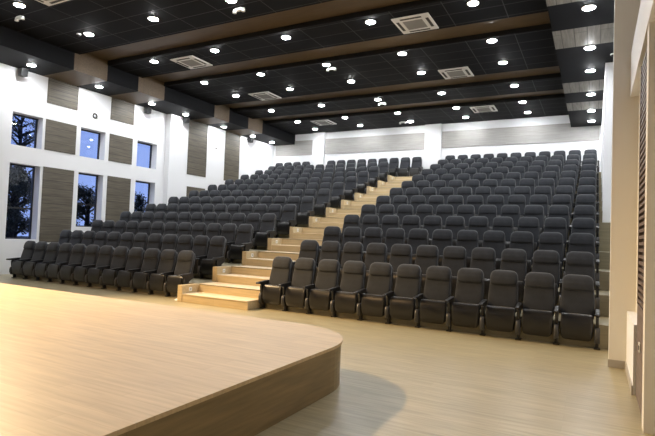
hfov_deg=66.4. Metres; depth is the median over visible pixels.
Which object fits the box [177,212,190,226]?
seat
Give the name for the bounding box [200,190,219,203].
seat
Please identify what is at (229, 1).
recessed light
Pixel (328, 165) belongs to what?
seat
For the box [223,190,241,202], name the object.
seat
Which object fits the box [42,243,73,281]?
seat
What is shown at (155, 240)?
seat
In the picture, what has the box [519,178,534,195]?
seat
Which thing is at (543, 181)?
seat
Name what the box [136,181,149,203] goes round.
window
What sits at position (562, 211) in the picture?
seat
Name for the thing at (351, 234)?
seat
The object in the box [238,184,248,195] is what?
seat
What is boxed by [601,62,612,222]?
wall
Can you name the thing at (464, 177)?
seat
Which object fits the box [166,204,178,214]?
seat
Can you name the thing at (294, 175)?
seat
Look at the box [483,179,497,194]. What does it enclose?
seat
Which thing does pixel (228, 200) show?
seat
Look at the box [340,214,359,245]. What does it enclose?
seat
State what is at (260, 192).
seat
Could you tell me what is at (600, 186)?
tier
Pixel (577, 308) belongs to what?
seat
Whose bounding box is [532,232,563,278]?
seat
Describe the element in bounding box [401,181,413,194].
seat
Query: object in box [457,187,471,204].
seat
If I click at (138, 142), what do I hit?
window
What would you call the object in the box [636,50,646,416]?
slatted panel
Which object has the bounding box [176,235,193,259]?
seat
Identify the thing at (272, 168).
seat
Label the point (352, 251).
seat
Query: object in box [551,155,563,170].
seat
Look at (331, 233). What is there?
seat
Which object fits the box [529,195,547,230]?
seat
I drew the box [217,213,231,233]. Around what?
seat
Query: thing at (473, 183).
seat
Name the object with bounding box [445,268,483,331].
seat
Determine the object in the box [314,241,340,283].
seat
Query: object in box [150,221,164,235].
seat
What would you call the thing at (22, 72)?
wall speaker
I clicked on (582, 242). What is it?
seat
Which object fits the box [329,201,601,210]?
tier
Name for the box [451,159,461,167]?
seat
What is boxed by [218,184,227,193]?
seat
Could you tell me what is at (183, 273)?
seat
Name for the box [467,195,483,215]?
seat
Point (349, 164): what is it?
seat
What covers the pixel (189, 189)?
wall panel
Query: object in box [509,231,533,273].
seat
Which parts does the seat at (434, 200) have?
backrest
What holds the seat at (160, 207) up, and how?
on the tier at (604, 257)
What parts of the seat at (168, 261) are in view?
armrest, frame, backrest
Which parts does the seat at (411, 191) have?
backrest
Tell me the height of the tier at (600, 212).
0.359 m
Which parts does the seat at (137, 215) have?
backrest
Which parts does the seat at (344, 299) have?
armrest, frame, backrest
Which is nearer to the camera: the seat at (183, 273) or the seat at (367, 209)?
the seat at (183, 273)
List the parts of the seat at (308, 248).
backrest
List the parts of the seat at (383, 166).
backrest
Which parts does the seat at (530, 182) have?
backrest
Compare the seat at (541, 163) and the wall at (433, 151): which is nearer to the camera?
the seat at (541, 163)
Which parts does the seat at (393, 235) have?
backrest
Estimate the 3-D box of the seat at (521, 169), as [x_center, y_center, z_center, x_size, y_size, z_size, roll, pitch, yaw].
[6.715,-1.333,17.832,0.567,1.090,0.595,1,-2,28]
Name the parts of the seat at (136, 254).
armrest, frame, backrest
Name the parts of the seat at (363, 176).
backrest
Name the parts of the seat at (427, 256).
backrest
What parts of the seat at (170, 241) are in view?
backrest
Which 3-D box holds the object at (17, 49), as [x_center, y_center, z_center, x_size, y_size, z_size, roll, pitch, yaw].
[-8.763,-5.087,15.838,1.600,0.840,26.800,1,-2,28]
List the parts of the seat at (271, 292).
armrest, frame, backrest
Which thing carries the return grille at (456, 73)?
attached to the air conditioner at (460, 72)
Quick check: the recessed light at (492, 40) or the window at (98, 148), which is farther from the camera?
the window at (98, 148)
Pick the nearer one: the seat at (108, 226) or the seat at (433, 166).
the seat at (108, 226)
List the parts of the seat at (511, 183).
backrest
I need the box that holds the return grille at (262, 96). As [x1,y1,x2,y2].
[256,94,273,98]
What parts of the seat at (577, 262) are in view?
backrest, frame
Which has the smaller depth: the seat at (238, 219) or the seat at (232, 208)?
the seat at (238, 219)
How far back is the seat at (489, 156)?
21.70 m
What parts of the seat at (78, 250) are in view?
armrest, backrest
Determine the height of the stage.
0.460 m
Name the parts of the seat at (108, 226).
backrest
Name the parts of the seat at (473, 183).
backrest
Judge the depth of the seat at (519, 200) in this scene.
13.65 m
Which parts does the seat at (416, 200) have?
backrest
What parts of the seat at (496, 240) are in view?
backrest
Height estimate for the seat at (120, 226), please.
1.090 m
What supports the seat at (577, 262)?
on the tier at (603, 320)
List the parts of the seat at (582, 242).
backrest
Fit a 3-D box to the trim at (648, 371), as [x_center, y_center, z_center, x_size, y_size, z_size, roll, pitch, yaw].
[3.079,-1.823,4.304,0.537,7.300,0.170,1,-2,28]
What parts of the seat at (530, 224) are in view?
backrest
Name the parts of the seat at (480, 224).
backrest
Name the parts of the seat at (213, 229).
backrest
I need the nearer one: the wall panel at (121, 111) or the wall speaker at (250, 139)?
the wall panel at (121, 111)
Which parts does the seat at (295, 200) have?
backrest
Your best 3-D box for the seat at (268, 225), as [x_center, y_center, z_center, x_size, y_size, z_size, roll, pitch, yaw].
[-1.844,0.393,14.686,0.650,1.090,0.595,1,-2,28]
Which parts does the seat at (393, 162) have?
backrest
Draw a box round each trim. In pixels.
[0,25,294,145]
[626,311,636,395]
[630,0,654,96]
[636,0,640,312]
[642,21,654,434]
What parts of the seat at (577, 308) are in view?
frame, armrest, backrest, frame, armrest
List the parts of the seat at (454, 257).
backrest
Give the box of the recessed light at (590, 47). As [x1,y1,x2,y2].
[583,45,595,49]
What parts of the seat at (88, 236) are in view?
backrest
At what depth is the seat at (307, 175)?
22.11 m
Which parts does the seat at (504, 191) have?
backrest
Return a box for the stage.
[0,283,342,435]
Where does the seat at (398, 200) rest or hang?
on the tier at (604, 241)
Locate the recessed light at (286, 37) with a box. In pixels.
[281,35,290,39]
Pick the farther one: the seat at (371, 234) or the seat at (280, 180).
the seat at (280, 180)
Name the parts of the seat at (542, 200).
backrest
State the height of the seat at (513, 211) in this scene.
1.090 m
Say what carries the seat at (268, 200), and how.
on the tier at (604, 241)
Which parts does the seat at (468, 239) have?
backrest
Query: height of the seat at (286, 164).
1.090 m
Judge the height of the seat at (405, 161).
1.090 m
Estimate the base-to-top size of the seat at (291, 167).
1.090 m
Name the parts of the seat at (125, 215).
backrest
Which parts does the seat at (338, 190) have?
backrest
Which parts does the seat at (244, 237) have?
backrest, frame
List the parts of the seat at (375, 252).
backrest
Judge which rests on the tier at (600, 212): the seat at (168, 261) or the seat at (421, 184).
the seat at (421, 184)
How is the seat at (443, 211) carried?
on the tier at (604, 257)
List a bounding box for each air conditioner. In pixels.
[36,0,68,5]
[170,55,212,68]
[248,91,280,100]
[310,119,335,125]
[391,12,438,33]
[438,66,473,78]
[470,105,497,112]
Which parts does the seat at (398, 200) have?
backrest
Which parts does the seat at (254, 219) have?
backrest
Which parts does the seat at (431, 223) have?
backrest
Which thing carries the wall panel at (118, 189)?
attached to the wall at (167, 176)
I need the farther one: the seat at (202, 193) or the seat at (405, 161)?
the seat at (405, 161)
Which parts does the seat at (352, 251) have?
backrest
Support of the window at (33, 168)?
in the wall at (167, 176)
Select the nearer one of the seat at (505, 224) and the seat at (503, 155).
the seat at (505, 224)
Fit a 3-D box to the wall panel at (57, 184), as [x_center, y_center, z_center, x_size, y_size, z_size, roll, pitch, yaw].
[-9.151,-0.426,16.948,0.020,2.500,1.110,1,-2,28]
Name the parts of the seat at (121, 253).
armrest, backrest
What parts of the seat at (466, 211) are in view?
backrest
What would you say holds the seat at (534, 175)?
on the tier at (600, 202)
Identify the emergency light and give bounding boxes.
[14,15,24,21]
[233,7,244,13]
[326,67,335,71]
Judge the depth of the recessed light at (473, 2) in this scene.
11.38 m
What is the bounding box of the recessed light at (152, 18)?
[148,16,158,20]
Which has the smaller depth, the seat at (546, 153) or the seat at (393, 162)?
the seat at (546, 153)
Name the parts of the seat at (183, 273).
armrest, frame, backrest, armrest, frame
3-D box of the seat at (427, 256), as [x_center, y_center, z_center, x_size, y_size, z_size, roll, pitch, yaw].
[1.906,1.089,10.107,0.567,1.090,0.595,1,-2,28]
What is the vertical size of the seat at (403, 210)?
1.090 m
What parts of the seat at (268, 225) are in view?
backrest, frame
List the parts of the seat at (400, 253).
backrest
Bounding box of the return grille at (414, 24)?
[403,19,427,29]
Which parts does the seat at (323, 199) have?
backrest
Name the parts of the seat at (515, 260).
backrest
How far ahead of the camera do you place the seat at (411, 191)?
16.26 m
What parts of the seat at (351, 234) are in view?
backrest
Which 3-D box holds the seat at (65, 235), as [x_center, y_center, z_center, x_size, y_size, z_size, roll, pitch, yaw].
[-8.391,0.901,15.613,0.567,1.090,0.595,1,-2,28]
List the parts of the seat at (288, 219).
backrest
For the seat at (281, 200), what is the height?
1.090 m
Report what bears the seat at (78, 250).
on the floor
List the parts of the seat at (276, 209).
backrest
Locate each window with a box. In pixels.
[5,163,34,238]
[13,113,37,147]
[76,173,97,226]
[81,129,99,158]
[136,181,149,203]
[138,142,151,167]
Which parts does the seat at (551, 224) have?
backrest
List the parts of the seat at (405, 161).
backrest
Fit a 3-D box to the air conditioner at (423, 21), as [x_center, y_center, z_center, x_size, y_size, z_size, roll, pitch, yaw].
[2.212,-4.886,12.615,0.950,0.048,0.950,1,-2,28]
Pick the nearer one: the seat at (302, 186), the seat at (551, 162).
the seat at (551, 162)
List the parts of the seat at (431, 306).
armrest, frame, seat, backrest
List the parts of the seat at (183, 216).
backrest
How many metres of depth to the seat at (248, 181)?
22.17 m
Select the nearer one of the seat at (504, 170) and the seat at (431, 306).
the seat at (431, 306)
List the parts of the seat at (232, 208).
backrest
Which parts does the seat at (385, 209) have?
backrest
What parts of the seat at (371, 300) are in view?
armrest, frame, seat, backrest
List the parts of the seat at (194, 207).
backrest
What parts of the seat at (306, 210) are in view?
backrest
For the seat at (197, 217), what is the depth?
16.12 m
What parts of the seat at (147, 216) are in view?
backrest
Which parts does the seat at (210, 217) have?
backrest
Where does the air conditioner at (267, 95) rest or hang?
attached to the ceiling at (336, 33)
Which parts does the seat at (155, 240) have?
backrest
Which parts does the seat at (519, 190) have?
backrest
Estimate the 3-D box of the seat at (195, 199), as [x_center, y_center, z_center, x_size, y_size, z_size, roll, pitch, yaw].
[-5.246,-0.297,19.079,0.567,1.090,0.595,1,-2,28]
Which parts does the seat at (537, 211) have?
backrest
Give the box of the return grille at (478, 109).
[477,108,490,111]
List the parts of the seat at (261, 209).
backrest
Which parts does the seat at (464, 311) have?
armrest, frame, seat, backrest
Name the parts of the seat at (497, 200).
backrest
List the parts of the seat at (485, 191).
backrest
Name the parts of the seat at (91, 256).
armrest, backrest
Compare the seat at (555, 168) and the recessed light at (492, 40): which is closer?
the recessed light at (492, 40)
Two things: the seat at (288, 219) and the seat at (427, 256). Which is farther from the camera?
the seat at (288, 219)
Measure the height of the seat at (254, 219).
1.090 m
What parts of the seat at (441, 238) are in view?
backrest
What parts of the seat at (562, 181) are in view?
backrest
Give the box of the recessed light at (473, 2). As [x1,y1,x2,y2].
[467,0,478,5]
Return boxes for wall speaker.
[18,67,28,77]
[144,107,151,113]
[182,117,189,123]
[247,137,253,142]
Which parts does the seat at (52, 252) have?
backrest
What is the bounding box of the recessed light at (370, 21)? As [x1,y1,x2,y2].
[365,19,375,24]
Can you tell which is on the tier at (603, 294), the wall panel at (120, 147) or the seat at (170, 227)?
the seat at (170, 227)
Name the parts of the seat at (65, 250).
armrest, backrest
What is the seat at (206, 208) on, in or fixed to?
on the tier at (604, 257)
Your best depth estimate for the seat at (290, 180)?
21.10 m
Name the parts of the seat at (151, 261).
armrest, frame, backrest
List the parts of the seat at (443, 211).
backrest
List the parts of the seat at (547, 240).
backrest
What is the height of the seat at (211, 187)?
1.090 m
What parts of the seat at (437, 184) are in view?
backrest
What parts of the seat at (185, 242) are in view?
backrest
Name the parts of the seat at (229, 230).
backrest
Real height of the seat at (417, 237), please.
1.090 m
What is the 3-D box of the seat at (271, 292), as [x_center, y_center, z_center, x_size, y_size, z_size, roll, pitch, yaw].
[-1.103,1.348,10.429,0.567,1.090,0.595,1,-2,28]
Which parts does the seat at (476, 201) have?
backrest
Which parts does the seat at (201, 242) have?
backrest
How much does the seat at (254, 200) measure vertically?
1.090 m
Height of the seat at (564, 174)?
1.090 m
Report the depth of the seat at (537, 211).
12.39 m
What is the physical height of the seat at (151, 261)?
1.090 m
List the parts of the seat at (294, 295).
armrest, frame, backrest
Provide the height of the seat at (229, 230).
1.090 m
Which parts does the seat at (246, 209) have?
backrest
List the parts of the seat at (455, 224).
backrest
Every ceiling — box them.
[0,0,568,134]
[546,0,613,126]
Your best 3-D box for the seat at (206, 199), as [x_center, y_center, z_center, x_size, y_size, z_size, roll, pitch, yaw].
[-4.752,-0.288,18.815,0.567,1.090,0.595,1,-2,28]
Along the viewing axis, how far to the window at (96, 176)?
18.60 m
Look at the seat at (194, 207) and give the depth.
17.66 m
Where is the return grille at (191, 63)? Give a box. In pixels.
[180,60,202,66]
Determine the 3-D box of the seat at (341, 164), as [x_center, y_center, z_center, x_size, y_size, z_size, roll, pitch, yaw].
[0.460,-2.075,23.751,0.567,1.090,0.595,1,-2,28]
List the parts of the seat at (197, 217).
backrest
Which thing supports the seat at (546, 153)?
on the tier
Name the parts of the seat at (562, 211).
backrest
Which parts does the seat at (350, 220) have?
backrest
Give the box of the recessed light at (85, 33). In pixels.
[84,32,93,35]
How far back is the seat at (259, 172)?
24.68 m
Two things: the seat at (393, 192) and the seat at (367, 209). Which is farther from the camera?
the seat at (393, 192)
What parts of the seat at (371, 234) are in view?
backrest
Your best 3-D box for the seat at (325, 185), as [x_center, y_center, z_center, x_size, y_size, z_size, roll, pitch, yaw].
[-0.217,-0.833,18.964,0.567,1.090,0.595,1,-2,28]
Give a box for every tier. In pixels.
[16,274,608,349]
[193,262,608,316]
[225,249,609,290]
[251,238,609,268]
[273,227,609,251]
[294,217,610,235]
[314,211,601,221]
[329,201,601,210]
[348,192,601,200]
[363,185,601,193]
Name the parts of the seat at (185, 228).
backrest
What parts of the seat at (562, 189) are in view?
backrest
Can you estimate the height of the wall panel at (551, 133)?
0.780 m
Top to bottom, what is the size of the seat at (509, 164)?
1.090 m
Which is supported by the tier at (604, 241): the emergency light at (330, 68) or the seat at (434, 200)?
the seat at (434, 200)
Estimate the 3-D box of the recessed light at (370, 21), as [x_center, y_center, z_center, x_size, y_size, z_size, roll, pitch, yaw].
[1.086,-4.934,12.628,0.276,0.054,0.276,1,-2,28]
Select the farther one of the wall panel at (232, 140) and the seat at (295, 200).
the wall panel at (232, 140)
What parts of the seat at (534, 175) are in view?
backrest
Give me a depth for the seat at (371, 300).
9.37 m
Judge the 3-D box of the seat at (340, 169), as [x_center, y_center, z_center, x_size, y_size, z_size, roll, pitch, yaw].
[0.414,-1.762,22.488,0.567,1.090,0.595,1,-2,28]
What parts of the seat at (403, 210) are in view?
backrest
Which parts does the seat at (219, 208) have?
backrest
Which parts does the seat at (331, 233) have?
backrest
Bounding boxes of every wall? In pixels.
[0,63,273,274]
[274,115,601,171]
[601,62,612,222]
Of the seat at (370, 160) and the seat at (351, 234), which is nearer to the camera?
the seat at (351, 234)
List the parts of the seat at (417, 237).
backrest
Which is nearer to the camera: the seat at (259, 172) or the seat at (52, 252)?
the seat at (52, 252)
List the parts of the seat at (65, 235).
backrest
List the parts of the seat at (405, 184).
backrest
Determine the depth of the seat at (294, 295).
10.17 m
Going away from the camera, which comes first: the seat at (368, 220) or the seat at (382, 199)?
the seat at (368, 220)
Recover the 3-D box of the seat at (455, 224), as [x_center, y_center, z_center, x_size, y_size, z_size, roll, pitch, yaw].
[2.985,0.481,12.105,0.567,1.090,0.595,1,-2,28]
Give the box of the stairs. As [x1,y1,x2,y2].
[177,175,411,309]
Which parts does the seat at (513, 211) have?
backrest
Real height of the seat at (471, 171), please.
1.090 m
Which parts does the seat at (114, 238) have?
backrest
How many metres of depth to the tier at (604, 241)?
11.60 m
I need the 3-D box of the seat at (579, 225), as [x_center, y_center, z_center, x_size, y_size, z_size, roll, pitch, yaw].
[5.490,0.527,10.765,0.650,1.090,0.595,1,-2,28]
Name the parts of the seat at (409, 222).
backrest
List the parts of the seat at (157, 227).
backrest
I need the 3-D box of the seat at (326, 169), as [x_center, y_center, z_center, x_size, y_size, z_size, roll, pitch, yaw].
[-0.080,-1.772,22.752,0.567,1.090,0.595,1,-2,28]
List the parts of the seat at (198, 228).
backrest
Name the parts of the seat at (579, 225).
backrest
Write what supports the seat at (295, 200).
on the tier at (604, 241)
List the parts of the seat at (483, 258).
backrest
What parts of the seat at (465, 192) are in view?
backrest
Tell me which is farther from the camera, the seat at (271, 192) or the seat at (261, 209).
the seat at (271, 192)
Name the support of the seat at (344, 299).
on the floor
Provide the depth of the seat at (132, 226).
15.90 m
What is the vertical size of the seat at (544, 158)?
1.090 m
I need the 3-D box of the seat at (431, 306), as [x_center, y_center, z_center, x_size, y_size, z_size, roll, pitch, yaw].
[1.860,1.402,8.845,0.567,1.090,0.595,1,-2,28]
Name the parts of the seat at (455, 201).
backrest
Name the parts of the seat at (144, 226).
backrest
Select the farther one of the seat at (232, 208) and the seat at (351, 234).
the seat at (232, 208)
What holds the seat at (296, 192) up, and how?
on the tier at (604, 228)
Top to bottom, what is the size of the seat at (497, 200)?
1.090 m
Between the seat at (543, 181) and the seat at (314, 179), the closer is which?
the seat at (543, 181)
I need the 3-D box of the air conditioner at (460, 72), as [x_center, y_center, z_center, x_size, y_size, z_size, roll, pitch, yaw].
[4.166,-4.683,16.213,0.950,0.048,0.950,1,-2,28]
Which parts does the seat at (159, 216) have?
backrest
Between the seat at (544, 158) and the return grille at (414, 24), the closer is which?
the return grille at (414, 24)
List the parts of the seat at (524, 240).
backrest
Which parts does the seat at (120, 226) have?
backrest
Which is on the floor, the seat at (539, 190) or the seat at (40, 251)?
the seat at (40, 251)
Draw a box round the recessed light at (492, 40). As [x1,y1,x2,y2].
[487,38,496,42]
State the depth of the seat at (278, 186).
20.10 m
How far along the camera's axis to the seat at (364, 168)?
22.08 m
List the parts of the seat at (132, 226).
backrest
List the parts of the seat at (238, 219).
backrest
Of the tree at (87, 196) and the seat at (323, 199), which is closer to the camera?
the seat at (323, 199)
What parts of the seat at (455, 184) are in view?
backrest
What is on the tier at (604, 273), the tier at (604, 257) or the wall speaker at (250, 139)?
the tier at (604, 257)
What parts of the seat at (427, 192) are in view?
backrest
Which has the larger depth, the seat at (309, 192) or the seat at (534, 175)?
the seat at (309, 192)
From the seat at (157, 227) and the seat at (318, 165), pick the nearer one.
the seat at (157, 227)
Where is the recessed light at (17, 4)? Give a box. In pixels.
[13,2,25,7]
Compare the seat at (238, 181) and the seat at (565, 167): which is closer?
the seat at (565, 167)
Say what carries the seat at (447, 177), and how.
on the tier at (600, 202)
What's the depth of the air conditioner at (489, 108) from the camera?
20.40 m
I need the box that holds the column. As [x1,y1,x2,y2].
[608,0,639,360]
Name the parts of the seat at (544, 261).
backrest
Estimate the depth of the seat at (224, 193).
19.91 m
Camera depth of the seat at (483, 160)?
20.71 m
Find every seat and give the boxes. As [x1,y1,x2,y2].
[6,241,36,277]
[17,241,47,278]
[29,242,60,280]
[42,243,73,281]
[54,244,86,283]
[58,230,71,244]
[68,244,99,284]
[70,230,83,244]
[81,231,95,245]
[81,245,114,286]
[91,220,103,232]
[93,231,108,247]
[96,246,129,288]
[102,220,114,233]
[106,232,121,247]
[111,247,144,290]
[113,220,126,234]
[119,232,134,249]
[120,211,131,222]
[125,221,138,234]
[127,248,160,292]
[130,211,142,223]
[132,233,148,250]
[137,221,151,235]
[141,212,153,223]
[143,249,177,294]
[145,204,156,214]
[146,233,162,250]
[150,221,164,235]
[153,212,165,223]
[155,204,167,213]
[160,250,194,296]
[161,234,177,252]
[163,222,177,237]
[165,212,178,224]
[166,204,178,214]
[167,197,178,205]
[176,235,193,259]
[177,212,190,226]
[177,222,191,238]
[178,197,189,205]
[178,204,189,214]
[189,190,198,198]
[189,190,208,202]
[189,196,200,207]
[190,204,201,215]
[190,212,203,227]
[191,223,206,244]
[192,235,209,273]
[195,236,226,278]
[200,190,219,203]
[200,196,211,207]
[202,204,214,217]
[204,212,217,232]
[206,223,221,246]
[208,185,216,195]
[212,196,222,209]
[214,196,234,210]
[214,204,226,221]
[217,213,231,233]
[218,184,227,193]
[220,190,230,201]
[221,223,236,258]
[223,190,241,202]
[225,179,233,189]
[227,196,247,210]
[227,204,239,222]
[227,224,252,262]
[228,184,237,193]
[232,213,245,241]
[234,179,243,186]
[235,190,253,202]
[237,213,260,238]
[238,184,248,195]
[240,175,248,181]
[240,196,259,211]
[240,204,253,218]
[244,179,253,189]
[246,204,267,221]
[247,189,265,203]
[249,184,259,194]
[250,174,258,183]
[252,213,276,249]
[253,196,272,212]
[255,170,262,178]
[255,179,264,185]
[256,256,292,308]
[260,174,268,183]
[260,183,270,194]
[260,189,277,203]
[260,204,281,226]
[264,170,272,177]
[265,178,274,187]
[267,196,286,212]
[268,166,275,172]
[270,174,278,182]
[271,183,281,194]
[273,169,282,177]
[273,189,290,203]
[275,204,296,237]
[276,178,285,188]
[277,166,285,171]
[278,183,293,195]
[279,258,315,310]
[280,173,288,182]
[281,196,299,217]
[283,169,291,177]
[284,162,291,167]
[286,165,294,172]
[286,189,303,203]
[287,178,296,188]
[290,173,299,182]
[291,240,318,281]
[293,169,301,177]
[295,183,305,194]
[295,196,314,226]
[296,165,304,172]
[298,177,308,188]
[300,189,316,206]
[301,173,310,182]
[302,161,309,166]
[302,259,339,313]
[303,168,312,177]
[303,183,318,196]
[305,165,313,172]
[310,177,319,188]
[312,172,321,182]
[312,189,330,216]
[314,168,322,177]
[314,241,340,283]
[315,164,323,173]
[316,182,331,202]
[318,226,340,262]
[319,177,331,189]
[320,172,332,183]
[324,168,333,175]
[325,164,334,168]
[327,160,335,169]
[328,261,365,316]
[330,182,344,207]
[331,177,344,194]
[332,172,344,187]
[333,163,344,177]
[333,167,344,180]
[334,160,345,172]
[339,242,363,285]
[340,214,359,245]
[340,227,361,263]
[344,176,357,200]
[345,159,355,169]
[345,163,355,174]
[345,167,355,178]
[345,171,356,184]
[354,262,392,320]
[356,159,365,168]
[356,163,366,172]
[357,166,367,178]
[357,171,368,193]
[360,204,376,228]
[361,215,379,244]
[363,227,382,262]
[364,243,387,288]
[367,159,376,167]
[367,162,377,171]
[369,166,379,187]
[376,195,390,214]
[378,158,387,166]
[378,204,394,227]
[379,162,388,181]
[381,215,399,243]
[383,264,421,323]
[385,228,404,262]
[389,158,398,176]
[389,188,402,204]
[389,244,412,290]
[393,195,407,214]
[395,157,409,176]
[397,204,413,227]
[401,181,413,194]
[402,215,420,243]
[405,187,419,203]
[407,157,422,175]
[407,228,428,264]
[410,195,425,214]
[412,174,423,186]
[413,266,451,327]
[415,245,438,293]
[416,204,432,228]
[417,180,429,194]
[421,169,432,179]
[422,187,436,203]
[423,216,441,244]
[426,174,438,186]
[428,195,444,215]
[430,164,440,173]
[431,229,452,265]
[432,180,445,194]
[435,168,446,179]
[436,205,453,228]
[438,159,447,168]
[439,187,453,204]
[442,174,454,186]
[442,246,466,296]
[443,163,454,173]
[445,155,454,163]
[445,216,464,245]
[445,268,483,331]
[447,195,463,215]
[449,180,462,194]
[450,168,461,179]
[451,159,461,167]
[456,230,478,267]
[457,163,468,172]
[457,173,469,186]
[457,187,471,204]
[457,205,474,229]
[458,155,467,162]
[464,158,474,167]
[465,168,476,178]
[465,179,479,194]
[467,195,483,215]
[468,216,488,246]
[470,154,480,162]
[470,247,495,299]
[471,162,482,172]
[473,173,486,186]
[475,186,490,204]
[477,158,488,166]
[478,205,496,230]
[479,270,518,335]
[480,167,492,178]
[482,230,505,269]
[483,154,493,161]
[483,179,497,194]
[486,162,497,172]
[487,195,503,216]
[490,172,503,185]
[491,157,502,166]
[492,217,513,248]
[494,186,510,204]
[495,167,508,178]
[497,153,507,161]
[500,205,519,231]
[500,248,526,301]
[501,161,512,171]
[501,179,515,194]
[506,157,517,166]
[506,172,520,185]
[508,195,525,217]
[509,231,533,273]
[510,152,521,160]
[512,166,524,178]
[514,186,530,205]
[515,272,555,339]
[516,161,528,172]
[517,217,539,251]
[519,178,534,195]
[520,156,531,166]
[524,152,535,161]
[524,172,538,186]
[524,205,543,233]
[524,250,559,304]
[528,166,541,178]
[529,186,551,212]
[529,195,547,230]
[532,160,544,172]
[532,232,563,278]
[535,155,547,167]
[538,178,554,198]
[538,217,566,258]
[539,151,550,161]
[542,171,556,192]
[543,205,569,243]
[545,165,559,185]
[547,194,571,229]
[548,160,561,177]
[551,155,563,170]
[551,185,573,217]
[553,274,599,349]
[554,150,565,164]
[554,178,574,207]
[559,165,577,190]
[559,251,599,315]
[561,171,576,192]
[563,233,599,289]
[565,159,578,183]
[566,218,599,268]
[567,154,579,177]
[569,150,580,171]
[569,205,598,250]
[571,194,598,232]
[573,185,598,221]
[575,177,598,209]
[576,170,598,200]
[578,164,598,191]
[579,158,598,184]
[580,154,598,177]
[581,149,598,170]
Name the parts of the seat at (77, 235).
backrest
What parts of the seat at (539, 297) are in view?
armrest, frame, backrest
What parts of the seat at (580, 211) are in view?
backrest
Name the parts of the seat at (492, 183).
backrest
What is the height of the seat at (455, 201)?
1.090 m
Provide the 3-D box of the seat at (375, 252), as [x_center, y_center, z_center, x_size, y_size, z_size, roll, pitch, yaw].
[0.918,1.071,10.635,0.567,1.090,0.595,1,-2,28]
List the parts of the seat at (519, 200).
backrest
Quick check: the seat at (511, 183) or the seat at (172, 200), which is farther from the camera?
the seat at (172, 200)
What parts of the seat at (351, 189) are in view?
backrest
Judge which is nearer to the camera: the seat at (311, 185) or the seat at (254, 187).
the seat at (311, 185)
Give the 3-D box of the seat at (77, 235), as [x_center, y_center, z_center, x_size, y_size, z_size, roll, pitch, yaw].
[-7.898,0.910,15.349,0.567,1.090,0.595,1,-2,28]
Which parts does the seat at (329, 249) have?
backrest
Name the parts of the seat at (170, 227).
backrest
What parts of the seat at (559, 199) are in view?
backrest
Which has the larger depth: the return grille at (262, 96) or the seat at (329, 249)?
the return grille at (262, 96)
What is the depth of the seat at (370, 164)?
23.09 m
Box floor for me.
[0,274,654,435]
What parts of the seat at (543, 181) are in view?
backrest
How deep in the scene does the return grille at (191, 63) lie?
16.13 m
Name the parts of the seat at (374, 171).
backrest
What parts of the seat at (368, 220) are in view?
backrest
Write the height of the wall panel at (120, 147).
1.025 m
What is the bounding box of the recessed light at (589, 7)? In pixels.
[581,4,595,10]
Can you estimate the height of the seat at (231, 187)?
1.090 m
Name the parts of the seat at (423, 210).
backrest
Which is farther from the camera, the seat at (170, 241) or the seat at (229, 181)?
the seat at (229, 181)
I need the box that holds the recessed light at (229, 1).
[225,0,236,2]
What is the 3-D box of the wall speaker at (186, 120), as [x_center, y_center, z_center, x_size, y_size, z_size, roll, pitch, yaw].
[-6.132,-4.220,21.626,0.310,0.250,0.200,1,-2,28]
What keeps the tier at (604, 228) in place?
on the tier at (604, 241)
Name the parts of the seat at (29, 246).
backrest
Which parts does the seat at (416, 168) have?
backrest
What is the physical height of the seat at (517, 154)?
1.090 m
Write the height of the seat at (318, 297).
1.090 m
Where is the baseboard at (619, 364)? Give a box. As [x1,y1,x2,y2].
[608,359,632,394]
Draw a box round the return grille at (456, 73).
[446,70,464,76]
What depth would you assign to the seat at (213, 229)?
14.32 m
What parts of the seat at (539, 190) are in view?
backrest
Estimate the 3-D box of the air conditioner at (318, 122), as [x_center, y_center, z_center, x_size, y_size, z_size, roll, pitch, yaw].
[-0.190,-4.566,24.001,0.950,0.048,0.950,1,-2,28]
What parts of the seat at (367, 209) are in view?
backrest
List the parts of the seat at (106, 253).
armrest, frame, backrest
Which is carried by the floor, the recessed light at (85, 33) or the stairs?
the stairs
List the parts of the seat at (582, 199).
backrest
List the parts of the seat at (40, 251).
backrest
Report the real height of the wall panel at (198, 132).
2.415 m
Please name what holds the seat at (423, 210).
on the tier at (604, 257)
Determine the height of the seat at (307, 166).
1.090 m
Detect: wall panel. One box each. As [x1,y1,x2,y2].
[39,166,73,241]
[44,119,76,154]
[47,78,78,110]
[105,176,130,222]
[108,134,132,164]
[111,97,134,124]
[186,186,204,196]
[187,120,207,176]
[224,131,240,181]
[275,140,312,156]
[325,133,424,153]
[442,123,599,147]
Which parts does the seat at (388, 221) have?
backrest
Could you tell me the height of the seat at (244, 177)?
1.090 m
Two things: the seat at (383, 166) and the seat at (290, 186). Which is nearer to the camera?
the seat at (290, 186)
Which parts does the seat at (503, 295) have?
armrest, frame, seat, backrest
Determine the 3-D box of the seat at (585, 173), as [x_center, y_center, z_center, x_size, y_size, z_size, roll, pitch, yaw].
[8.188,-0.993,15.758,0.650,1.090,0.595,1,-2,28]
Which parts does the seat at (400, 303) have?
armrest, frame, seat, backrest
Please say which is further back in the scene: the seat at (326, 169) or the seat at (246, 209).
the seat at (326, 169)
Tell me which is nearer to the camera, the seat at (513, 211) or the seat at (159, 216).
the seat at (513, 211)
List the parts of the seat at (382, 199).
backrest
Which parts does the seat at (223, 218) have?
backrest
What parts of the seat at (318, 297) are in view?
armrest, frame, backrest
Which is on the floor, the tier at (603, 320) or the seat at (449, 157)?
the tier at (603, 320)
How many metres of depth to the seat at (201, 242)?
13.02 m
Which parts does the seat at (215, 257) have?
frame, backrest, frame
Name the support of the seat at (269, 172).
on the tier at (600, 186)
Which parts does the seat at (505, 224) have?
backrest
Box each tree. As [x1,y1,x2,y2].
[5,165,31,236]
[9,115,34,237]
[76,182,94,225]
[134,191,146,212]
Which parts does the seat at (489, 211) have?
backrest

